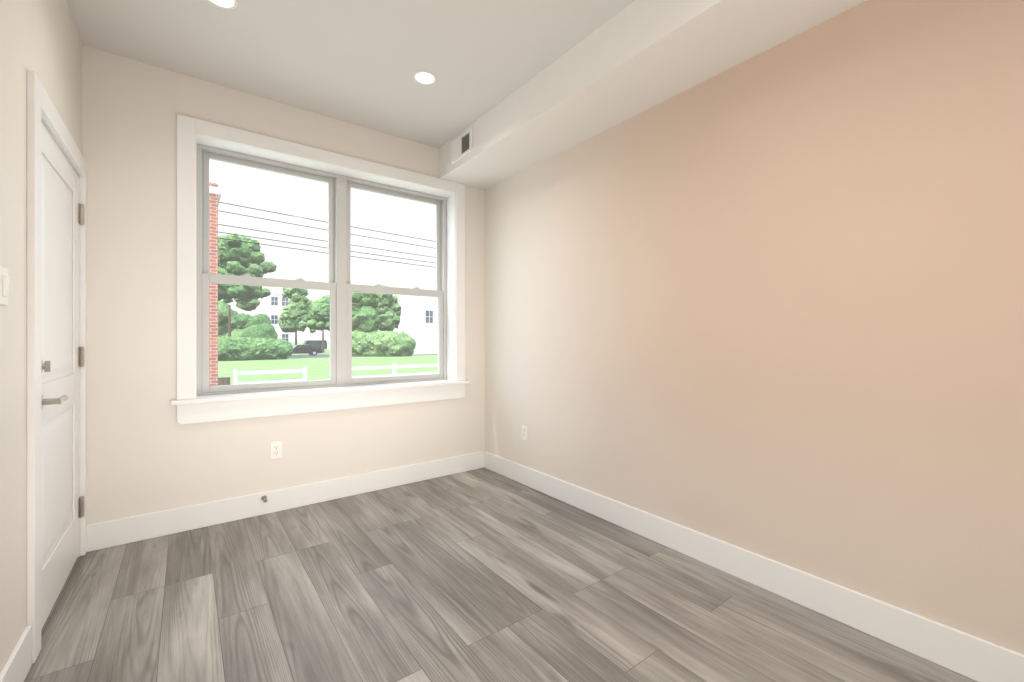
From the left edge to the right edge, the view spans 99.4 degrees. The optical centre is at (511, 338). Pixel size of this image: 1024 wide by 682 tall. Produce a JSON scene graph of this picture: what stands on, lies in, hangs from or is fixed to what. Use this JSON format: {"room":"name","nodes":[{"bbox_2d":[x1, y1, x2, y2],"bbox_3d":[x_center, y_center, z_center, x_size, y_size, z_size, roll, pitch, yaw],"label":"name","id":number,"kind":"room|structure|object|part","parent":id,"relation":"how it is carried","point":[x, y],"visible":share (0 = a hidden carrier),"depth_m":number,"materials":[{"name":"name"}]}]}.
{"room":"empty room","nodes":[
{"label":"empty room","id":0,"kind":"room"},
{"bbox_2d":[0,0,81,671],"bbox_3d":[-1.172,-0.219,0.658,0.160,2.810,4.780,0,0,-37],"label":"wall","id":1,"kind":"structure","parent":0,"point":[41,38],"depth_m":1.49,"materials":[{"name":"beige paint"}]},
{"bbox_2d":[0,266,9,305],"bbox_3d":[-1.591,-0.164,1.363,0.015,0.120,0.080,0,0,-37],"label":"switch plate","id":2,"kind":"object","parent":1,"relation":"attached to","point":[4,282],"visible":0.98,"depth_m":1.35,"materials":[{"name":"white plastic"}]},
{"bbox_2d":[0,625,30,681],"bbox_3d":[-0.754,1.111,0.247,0.015,0.150,3.300,0,0,-37],"label":"baseboard","id":3,"kind":"structure","parent":1,"relation":"attached to","point":[17,667],"depth_m":1.46,"materials":[{"name":"white paint"}]},
{"bbox_2d":[27,69,86,663],"bbox_3d":[-2.125,0.105,1.945,0.180,2.162,1.036,0,0,-37],"label":"door frame","id":4,"kind":"structure","parent":1,"relation":"attached to","point":[39,103],"depth_m":1.61,"materials":[{"name":"white paint"}]},
{"bbox_2d":[41,121,83,629],"bbox_3d":[-2.082,0.150,2.018,0.110,2.048,0.897,0,0,-37],"label":"door","id":5,"kind":"structure","parent":1,"relation":"in","point":[60,380],"depth_m":1.98,"materials":[{"name":"white paint"}]},
{"bbox_3d":[-1.845,0.111,1.712,0.034,0.060,0.060,0,0,-37],"label":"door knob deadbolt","id":6,"kind":"part","parent":5,"relation":"part of","materials":[{"name":"metal"}]},
{"bbox_3d":[-1.859,0.251,1.757,0.066,0.066,0.155,0,0,-37],"label":"handle","id":7,"kind":"part","parent":5,"relation":"part of","materials":[{"name":"grey metal"}]},
{"bbox_3d":[-2.088,-0.285,2.000,0.006,0.942,0.639,0,0,-37],"label":"panel","id":8,"kind":"part","parent":5,"relation":"part of","materials":[{"name":"white paint"}]},
{"bbox_3d":[-2.088,0.642,2.000,0.006,0.593,0.639,0,0,-37],"label":"panel","id":9,"kind":"part","parent":5,"relation":"part of","materials":[{"name":"white paint"}]},
{"bbox_3d":[-2.337,0.121,2.355,0.023,1.698,0.052,0,0,-37],"label":"door hinge set","id":10,"kind":"part","parent":5,"relation":"part of","materials":[{"name":"metal"}]},
{"bbox_2d":[82,45,484,524],"bbox_3d":[-1.397,-0.219,3.308,2.980,2.810,0.270,0,0,-37],"label":"wall","id":11,"kind":"structure","parent":0,"point":[147,453],"depth_m":2.63,"materials":[{"name":"beige paint"}]},
{"bbox_2d":[270,441,281,458],"bbox_3d":[-1.615,0.766,2.971,0.072,0.118,0.009,0,0,-37],"label":"electrical outlet","id":12,"kind":"object","parent":11,"relation":"attached to","point":[276,450],"visible":1,"depth_m":2.97,"materials":[{"name":"white plastic"}]},
{"bbox_2d":[86,451,483,551],"bbox_3d":[-1.312,1.111,3.194,2.660,0.150,0.015,0,0,-37],"label":"baseboard","id":13,"kind":"structure","parent":11,"relation":"attached to","point":[112,533],"depth_m":2.91,"materials":[{"name":"white paint"}]},
{"bbox_2d":[261,495,266,502],"bbox_3d":[-1.647,1.073,2.891,0.032,0.032,0.073,0,0,-37],"label":"door stop","id":14,"kind":"object","parent":13,"relation":"attached to","point":[263,498],"visible":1,"depth_m":2.90,"materials":[{"name":"grey metal"}]},
{"bbox_2d":[171,114,469,424],"bbox_3d":[-1.292,-0.418,3.334,2.084,1.890,0.285,0,0,-37],"label":"window","id":15,"kind":"structure","parent":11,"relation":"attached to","point":[341,388],"depth_m":3.20,"materials":[{"name":"white paint"}]},
{"bbox_3d":[-1.350,-0.447,3.412,1.834,1.645,0.090,0,0,-37],"label":"frame","id":16,"kind":"part","parent":15,"relation":"part of","materials":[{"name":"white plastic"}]},
{"bbox_3d":[-1.230,0.465,3.252,2.028,0.125,0.020,0,0,-37],"label":"apron trim","id":17,"kind":"part","parent":15,"relation":"part of","materials":[{"name":"white paint"}]},
{"bbox_3d":[-1.348,-0.443,3.409,1.774,1.605,0.082,0,0,-37],"label":"sash","id":18,"kind":"part","parent":15,"relation":"part of","materials":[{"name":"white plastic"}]},
{"bbox_3d":[-1.350,-0.447,3.412,1.702,1.537,0.046,0,0,-37],"label":"glass","id":19,"kind":"part","parent":15,"relation":"part of","materials":[{"name":"clear glass"}]},
{"bbox_2d":[66,0,634,148],"bbox_3d":[-0.044,-1.699,1.504,2.980,0.150,4.780,0,0,-37],"label":"ceiling","id":20,"kind":"structure","parent":0,"point":[360,62],"depth_m":2.42,"materials":[{"name":"white paint"}]},
{"bbox_2d":[208,0,237,8],"bbox_3d":[-1.391,-1.621,2.069,0.140,0.006,0.140,0,0,-37],"label":"recessed light","id":21,"kind":"object","parent":20,"relation":"in","point":[228,4],"visible":1,"depth_m":2.10,"materials":[{"name":"white paint"}]},
{"bbox_2d":[413,71,435,84],"bbox_3d":[-0.543,-1.621,2.705,0.140,0.006,0.140,0,0,-37],"label":"recessed light","id":22,"kind":"object","parent":20,"relation":"in","point":[425,77],"visible":1,"depth_m":2.70,"materials":[{"name":"white paint"}]},
{"bbox_2d":[24,468,976,681],"bbox_3d":[-0.044,1.246,1.504,2.980,0.120,4.780,0,0,-37],"label":"floor","id":23,"kind":"structure","parent":0,"point":[482,575],"depth_m":1.91,"materials":[{"name":"grey wood"}]},
{"bbox_2d":[439,0,866,189],"bbox_3d":[0.866,-1.499,2.124,0.480,0.270,4.360,0,0,-37],"label":"soffit","id":24,"kind":"structure","parent":0,"point":[635,57],"depth_m":2.30,"materials":[{"name":"white paint"}]},
{"bbox_2d":[451,128,471,163],"bbox_3d":[-0.397,-1.500,3.396,0.015,0.172,0.310,0,0,-37],"label":"ceiling vent","id":25,"kind":"object","parent":24,"relation":"in","point":[461,146],"visible":1,"depth_m":3.38,"materials":[{"name":"white plastic"}]},
{"bbox_2d":[485,0,1023,654],"bbox_3d":[1.084,-0.219,2.350,0.160,2.810,4.780,0,0,-37],"label":"wall","id":26,"kind":"structure","parent":0,"point":[769,304],"depth_m":1.91,"materials":[{"name":"beige paint"}]},
{"bbox_2d":[522,425,526,440],"bbox_3d":[0.100,0.766,3.521,0.009,0.118,0.072,0,0,-37],"label":"electrical outlet","id":27,"kind":"object","parent":26,"relation":"attached to","point":[524,432],"visible":1,"depth_m":3.52,"materials":[{"name":"white plastic"}]},
{"bbox_2d":[484,451,1023,681],"bbox_3d":[1.051,1.111,2.248,0.015,0.150,4.335,0,0,-37],"label":"baseboard","id":28,"kind":"structure","parent":26,"relation":"attached to","point":[975,658],"depth_m":1.90,"materials":[{"name":"white paint"}]},
{"label":"outside","id":29,"kind":"structure","parent":0,"visible":0},
{"bbox_2d":[203,186,437,395],"bbox_3d":[-51.157,-0.462,100.770,280.000,5.996,215.380,0,0,-37],"label":"ground","id":30,"kind":"structure","parent":29,"point":[312,370],"depth_m":33.18,"materials":[{"name":"green plant"}]},
{"bbox_2d":[209,182,217,385],"bbox_3d":[-13.974,-1.600,12.100,9.000,5.672,12.000,0,0,-37],"label":"brick house","id":31,"kind":"structure","parent":30,"relation":"on","point":[213,267],"depth_m":9.95,"materials":[{"name":"red brick"}]},
{"bbox_2d":[218,233,264,336],"bbox_3d":[-33.417,-5.122,51.507,6.933,14.716,8.083,0,0,-37],"label":"tree","id":32,"kind":"object","parent":30,"relation":"on","point":[239,291],"depth_m":49.93,"materials":[{"name":"green plant"}]},
{"bbox_2d":[218,300,277,338],"bbox_3d":[-33.522,-1.160,53.995,7.339,7.304,7.378,0,0,-37],"label":"thicket","id":33,"kind":"object","parent":30,"relation":"on","point":[251,323],"depth_m":52.90,"materials":[{"name":"green plant"}]},
{"bbox_2d":[223,261,276,310],"bbox_3d":[-32.505,-4.061,53.843,5.602,12.595,5.810,0,0,-37],"label":"tree","id":34,"kind":"object","parent":30,"relation":"on","point":[270,268],"depth_m":53.10,"materials":[{"name":"green plant"}]},
{"bbox_2d":[218,336,292,360],"bbox_3d":[-26.823,1.223,44.618,7.928,2.894,2.994,0,0,-37],"label":"hedge","id":35,"kind":"object","parent":30,"relation":"on","point":[256,354],"depth_m":43.81,"materials":[{"name":"green plant"}]},
{"bbox_2d":[233,366,306,384],"bbox_3d":[-9.537,1.701,17.222,2.590,1.070,0.150,0,0,-37],"label":"fence","id":36,"kind":"object","parent":30,"relation":"on","point":[236,373],"depth_m":17.16,"materials":[{"name":"white wood"}]},
{"bbox_2d":[261,292,289,341],"bbox_3d":[-49.041,-3.358,89.915,4.067,11.188,11.300,0,0,-37],"label":"house","id":37,"kind":"structure","parent":30,"relation":"on","point":[273,303],"depth_m":85.37,"materials":[{"name":"beige paint"}]},
{"bbox_2d":[278,288,315,344],"bbox_3d":[-33.131,-3.309,66.938,5.283,11.090,5.469,0,0,-37],"label":"tree","id":38,"kind":"object","parent":30,"relation":"on","point":[293,317],"depth_m":65.14,"materials":[{"name":"green plant"}]},
{"bbox_2d":[299,295,329,352],"bbox_3d":[-29.278,-2.315,66.914,6.474,9.103,5.592,0,0,-37],"label":"tree","id":39,"kind":"object","parent":30,"relation":"on","point":[317,319],"depth_m":65.12,"materials":[{"name":"green plant"}]},
{"bbox_2d":[303,340,326,348],"bbox_3d":[-35.424,1.301,76.803,4.800,1.870,1.852,0,0,-37],"label":"suv","id":40,"kind":"object","parent":30,"relation":"on","point":[314,342],"depth_m":76.44,"materials":[{"name":"grey paint"}]},
{"bbox_2d":[218,202,435,267],"bbox_3d":[4.663,-2.889,31.100,46.320,10.250,18.036,0,0,-37],"label":"power lines","id":41,"kind":"object","parent":30,"relation":"on","point":[317,239],"depth_m":26.13,"materials":[{"name":"black"}]},
{"bbox_2d":[289,354,437,357],"bbox_3d":[-19.665,2.206,58.781,280.000,0.060,10.600,0,0,-37],"label":"street","id":42,"kind":"structure","parent":30,"relation":"on","point":[310,356],"depth_m":52.73,"materials":[{"name":"grey asphalt"}]},
{"bbox_2d":[290,345,321,355],"bbox_3d":[-26.897,1.526,55.299,4.700,1.420,1.852,0,0,-37],"label":"sedan","id":43,"kind":"object","parent":42,"relation":"on","point":[310,349],"depth_m":54.87,"materials":[{"name":"paint"}]},
{"bbox_2d":[352,284,380,331],"bbox_3d":[-19.537,-2.318,56.330,6.660,9.108,7.072,0,0,-37],"label":"tree","id":44,"kind":"object","parent":30,"relation":"on","point":[367,314],"depth_m":53.81,"materials":[{"name":"green plant"}]},
{"bbox_2d":[352,330,415,356],"bbox_3d":[-16.391,1.113,53.969,8.333,4.345,6.279,0,0,-37],"label":"bushes","id":45,"kind":"object","parent":30,"relation":"on","point":[367,348],"depth_m":52.55,"materials":[{"name":"green plant"}]},
{"bbox_2d":[373,285,400,330],"bbox_3d":[-17.322,-2.394,58.287,5.263,9.261,6.276,0,0,-37],"label":"tree","id":46,"kind":"object","parent":30,"relation":"on","point":[384,314],"depth_m":56.06,"materials":[{"name":"green plant"}]},
{"bbox_2d":[352,363,437,377],"bbox_3d":[-4.518,1.701,20.986,7.470,1.070,0.150,0,0,-37],"label":"fence","id":47,"kind":"object","parent":30,"relation":"on","point":[394,367],"depth_m":20.21,"materials":[{"name":"white wood"}]},
{"bbox_2d":[389,302,400,330],"bbox_3d":[-15.703,-1.827,59.567,4.357,8.126,5.311,0,0,-37],"label":"tree","id":48,"kind":"object","parent":30,"relation":"on","point":[397,314],"depth_m":57.64,"materials":[{"name":"green plant"}]},
{"bbox_2d":[378,294,437,354],"bbox_3d":[-14.044,-2.090,63.076,8.274,8.652,9.300,0,0,-37],"label":"building","id":49,"kind":"structure","parent":30,"relation":"on","point":[417,306],"depth_m":58.79,"materials":[{"name":"paint"}]}
]}

